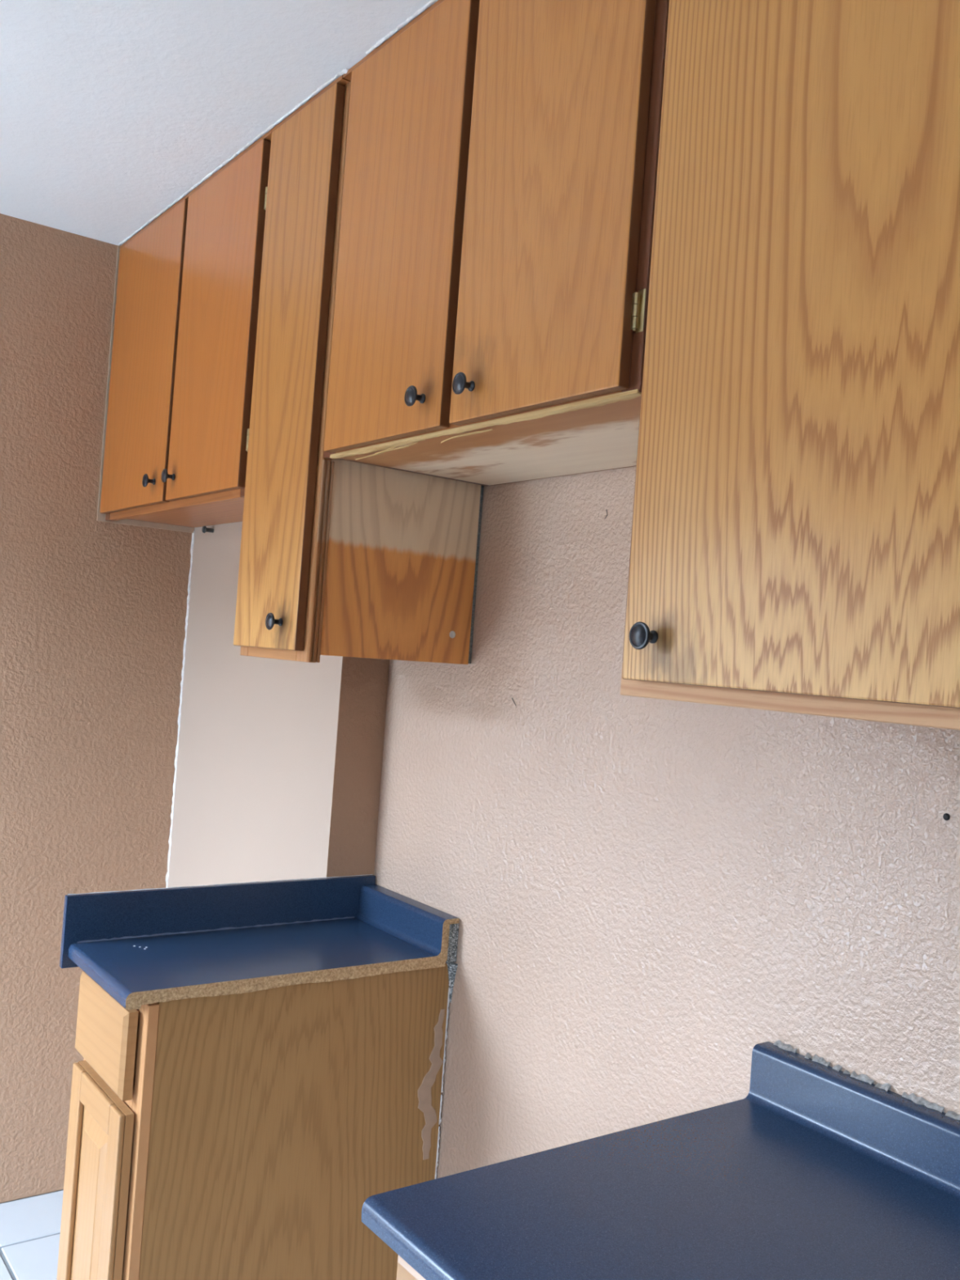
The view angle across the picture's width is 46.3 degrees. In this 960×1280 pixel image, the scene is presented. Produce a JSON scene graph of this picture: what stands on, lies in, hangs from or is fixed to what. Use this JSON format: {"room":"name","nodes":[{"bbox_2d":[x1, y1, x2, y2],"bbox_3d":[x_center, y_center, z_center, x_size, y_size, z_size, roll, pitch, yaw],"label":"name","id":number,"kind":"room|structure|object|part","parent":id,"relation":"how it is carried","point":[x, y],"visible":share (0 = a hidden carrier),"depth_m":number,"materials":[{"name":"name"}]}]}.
{"room":"kitchen","nodes":[
{"label":"kitchen","id":0,"kind":"room"},
{"bbox_2d":[0,1189,63,1279],"bbox_3d":[0.098,1.561,-0.147,2.640,0.100,6.740,5,-1,-36],"label":"floor","id":1,"kind":"structure","parent":0,"point":[30,1226],"depth_m":2.75,"materials":[{"name":"grey tile"}]},
{"bbox_2d":[56,962,457,1279],"bbox_3d":[-0.428,1.054,2.134,0.640,0.894,0.324,5,-1,-36],"label":"base cabinet","id":2,"kind":"object","parent":1,"relation":"on","point":[245,1135],"visible":0.73,"depth_m":1.99,"materials":[{"name":"brown wood"}]},
{"bbox_3d":[-0.686,1.072,1.950,0.009,0.480,0.158,5,-1,-36],"label":"raised panel","id":3,"kind":"part","parent":2,"relation":"part of","materials":[{"name":"brown wood"}]},
{"bbox_3d":[-0.667,0.805,1.953,0.010,0.052,0.161,5,-1,-36],"label":"door rail","id":4,"kind":"part","parent":2,"relation":"part of","materials":[{"name":"brown wood"}]},
{"bbox_3d":[-0.676,1.073,1.956,0.014,0.587,0.265,5,-1,-36],"label":"door","id":5,"kind":"part","parent":2,"relation":"part of","materials":[{"name":"brown wood"}]},
{"bbox_3d":[-0.657,0.686,1.963,0.022,0.146,0.258,5,-1,-36],"label":"drawer","id":6,"kind":"part","parent":2,"relation":"part of","materials":[{"name":"brown wood"}]},
{"bbox_3d":[-0.642,0.768,1.978,0.019,0.040,0.232,5,-1,-36],"label":"rail","id":7,"kind":"part","parent":2,"relation":"part of","materials":[{"name":"brown wood"}]},
{"bbox_3d":[-0.503,1.050,2.272,0.586,0.894,0.012,5,-1,-36],"label":"panel","id":8,"kind":"part","parent":2,"relation":"part of","materials":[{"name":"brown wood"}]},
{"bbox_2d":[59,874,459,1010],"bbox_3d":[-0.406,0.566,2.136,0.664,0.135,0.342,5,-1,-36],"label":"countertop","id":9,"kind":"structure","parent":2,"relation":"on","point":[142,946],"depth_m":2.16,"materials":[{"name":"blue laminate"}]},
{"bbox_2d":[395,1255,425,1279],"bbox_3d":[0.665,1.113,0.623,0.628,0.894,1.869,5,-1,-36],"label":"base cabinet","id":10,"kind":"object","parent":1,"relation":"on","point":[404,1271],"visible":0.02,"depth_m":1.16,"materials":[{"name":"brown wood"}]},
{"bbox_2d":[361,1040,959,1279],"bbox_3d":[0.697,0.621,0.620,0.653,0.109,1.899,5,-1,-36],"label":"countertop","id":11,"kind":"structure","parent":10,"relation":"on","point":[822,1171],"depth_m":1.25,"materials":[{"name":"blue laminate"}]},
{"bbox_2d":[0,213,194,1203],"bbox_3d":[-1.795,0.145,2.516,2.282,2.521,0.120,5,-1,-36],"label":"wall","id":12,"kind":"structure","parent":0,"point":[93,612],"depth_m":2.94,"materials":[{"name":"brown paint"}]},
{"bbox_2d":[0,0,437,245],"bbox_3d":[0.286,-1.050,-0.113,2.640,0.106,6.740,5,-1,-36],"label":"ceiling","id":13,"kind":"structure","parent":0,"point":[113,113],"depth_m":2.10,"materials":[{"name":"white paint"}]},
{"bbox_2d":[165,521,389,888],"bbox_3d":[-0.481,0.244,2.839,0.244,2.521,0.903,5,-1,-36],"label":"wall","id":14,"kind":"structure","parent":0,"point":[278,762],"depth_m":2.69,"materials":[{"name":"paint"}]},
{"bbox_2d":[96,128,271,533],"bbox_3d":[-0.622,-0.661,2.683,0.292,0.736,0.932,5,-1,-36],"label":"upper cabinet","id":15,"kind":"object","parent":14,"relation":"attached to","point":[187,286],"visible":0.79,"depth_m":2.54,"materials":[{"name":"brown wood"}]},
{"bbox_3d":[-0.839,-0.681,2.796,0.019,0.706,0.465,5,-1,-36],"label":"door","id":16,"kind":"part","parent":15,"relation":"part of","materials":[{"name":"brown wood"}]},
{"bbox_3d":[-0.779,-0.374,2.641,0.028,0.031,0.031,5,-1,-36],"label":"knob","id":17,"kind":"part","parent":15,"relation":"part of","materials":[{"name":"black metal"}]},
{"bbox_3d":[-0.862,-0.681,3.070,0.227,0.720,0.013,5,-1,-36],"label":"panel","id":18,"kind":"part","parent":15,"relation":"part of","materials":[{"name":"brown wood"}]},
{"bbox_3d":[-0.705,-0.371,2.539,0.028,0.031,0.031,5,-1,-36],"label":"knob","id":19,"kind":"part","parent":15,"relation":"part of","materials":[{"name":"black metal"}]},
{"bbox_3d":[-0.725,-0.324,2.632,0.019,0.040,0.835,5,-1,-36],"label":"rail","id":20,"kind":"part","parent":15,"relation":"part of","materials":[{"name":"brown wood"}]},
{"bbox_3d":[-0.621,-0.314,2.694,0.223,0.013,0.900,5,-1,-36],"label":"panel","id":21,"kind":"part","parent":15,"relation":"part of","materials":[{"name":"brown wood"}]},
{"bbox_3d":[-0.682,-1.031,2.622,0.016,0.008,0.926,5,-1,-36],"label":"trim","id":22,"kind":"part","parent":15,"relation":"part of","materials":[{"name":"brown wood"}]},
{"bbox_3d":[-0.573,-0.666,2.429,0.019,0.706,0.405,5,-1,-36],"label":"door","id":23,"kind":"part","parent":15,"relation":"part of","materials":[{"name":"brown wood"}]},
{"bbox_2d":[201,525,213,533],"bbox_3d":[-0.733,-0.296,3.023,0.030,0.020,0.020,5,-1,-36],"label":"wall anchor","id":24,"kind":"object","parent":14,"relation":"attached to","point":[204,529],"visible":1,"depth_m":3.02,"materials":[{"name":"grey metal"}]},
{"bbox_2d":[373,466,959,1178],"bbox_3d":[1.472,0.351,0.243,0.124,2.521,5.597,5,-1,-36],"label":"wall","id":25,"kind":"structure","parent":0,"point":[646,895],"depth_m":1.84,"materials":[{"name":"beige paint"}]},
{"bbox_2d":[233,74,484,664],"bbox_3d":[-0.225,-0.479,2.218,0.412,1.053,0.295,5,-1,-36],"label":"upper cabinet","id":26,"kind":"object","parent":25,"relation":"attached to","point":[339,557],"visible":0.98,"depth_m":2.10,"materials":[{"name":"brown wood"}]},
{"bbox_3d":[-0.387,0.018,2.128,0.019,0.034,0.210,5,-1,-36],"label":"rail","id":27,"kind":"part","parent":26,"relation":"part of","materials":[{"name":"brown wood"}]},
{"bbox_3d":[-0.375,-0.034,2.047,0.028,0.031,0.031,5,-1,-36],"label":"knob","id":28,"kind":"part","parent":26,"relation":"part of","materials":[{"name":"black metal"}]},
{"bbox_3d":[-0.366,-0.496,2.124,0.019,1.024,0.270,5,-1,-36],"label":"door","id":29,"kind":"part","parent":26,"relation":"part of","materials":[{"name":"brown wood"}]},
{"bbox_3d":[-0.325,-1.012,2.128,0.016,0.008,0.290,5,-1,-36],"label":"trim","id":30,"kind":"part","parent":26,"relation":"part of","materials":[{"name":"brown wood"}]},
{"bbox_3d":[-0.127,-0.481,2.132,0.339,1.038,0.013,5,-1,-36],"label":"panel","id":31,"kind":"part","parent":26,"relation":"part of","materials":[{"name":"brown wood"}]},
{"bbox_2d":[323,0,669,485],"bbox_3d":[0.109,-0.641,1.775,0.410,0.694,0.806,5,-1,-36],"label":"upper cabinet","id":32,"kind":"object","parent":25,"relation":"attached to","point":[496,230],"visible":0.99,"depth_m":1.61,"materials":[{"name":"brown wood"}]},
{"bbox_3d":[-0.002,-0.994,1.681,0.016,0.008,0.806,5,-1,-36],"label":"trim","id":33,"kind":"part","parent":32,"relation":"part of","materials":[{"name":"brown wood"}]},
{"bbox_3d":[-0.136,-0.659,1.826,0.019,0.673,0.366,5,-1,-36],"label":"door","id":34,"kind":"part","parent":32,"relation":"part of","materials":[{"name":"brown wood"}]},
{"bbox_3d":[-0.097,-0.656,2.115,0.345,0.684,0.013,5,-1,-36],"label":"panel","id":35,"kind":"part","parent":32,"relation":"part of","materials":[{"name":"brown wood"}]},
{"bbox_3d":[-0.097,-0.369,1.703,0.028,0.031,0.031,5,-1,-36],"label":"knob","id":36,"kind":"part","parent":32,"relation":"part of","materials":[{"name":"black metal"}]},
{"bbox_3d":[-0.022,-0.364,1.599,0.028,0.031,0.031,5,-1,-36],"label":"knob","id":37,"kind":"part","parent":32,"relation":"part of","materials":[{"name":"black metal"}]},
{"bbox_3d":[-0.032,-0.332,1.679,0.019,0.040,0.728,5,-1,-36],"label":"rail","id":38,"kind":"part","parent":32,"relation":"part of","materials":[{"name":"brown wood"}]},
{"bbox_3d":[0.110,-0.309,1.789,0.341,0.013,0.780,5,-1,-36],"label":"panel","id":39,"kind":"part","parent":32,"relation":"part of","materials":[{"name":"beige wood"}]},
{"bbox_3d":[0.092,-0.647,1.511,0.019,0.673,0.364,5,-1,-36],"label":"door","id":40,"kind":"part","parent":32,"relation":"part of","materials":[{"name":"brown wood"}]},
{"bbox_3d":[0.273,-0.633,1.895,0.004,0.684,0.780,5,-1,-36],"label":"panel","id":41,"kind":"part","parent":32,"relation":"part of","materials":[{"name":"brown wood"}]},
{"bbox_2d":[620,0,959,730],"bbox_3d":[0.601,-0.434,1.075,0.410,1.053,0.914,5,-1,-36],"label":"upper cabinet","id":42,"kind":"object","parent":25,"relation":"attached to","point":[795,545],"visible":1,"depth_m":1.13,"materials":[{"name":"brown wood"}]},
{"bbox_3d":[0.187,-0.004,1.270,0.028,0.031,0.031,5,-1,-36],"label":"knob","id":43,"kind":"part","parent":42,"relation":"part of","materials":[{"name":"black metal"}]},
{"bbox_3d":[0.429,0.060,1.001,0.019,0.040,0.864,5,-1,-36],"label":"rail","id":44,"kind":"part","parent":42,"relation":"part of","materials":[{"name":"brown wood"}]}
]}

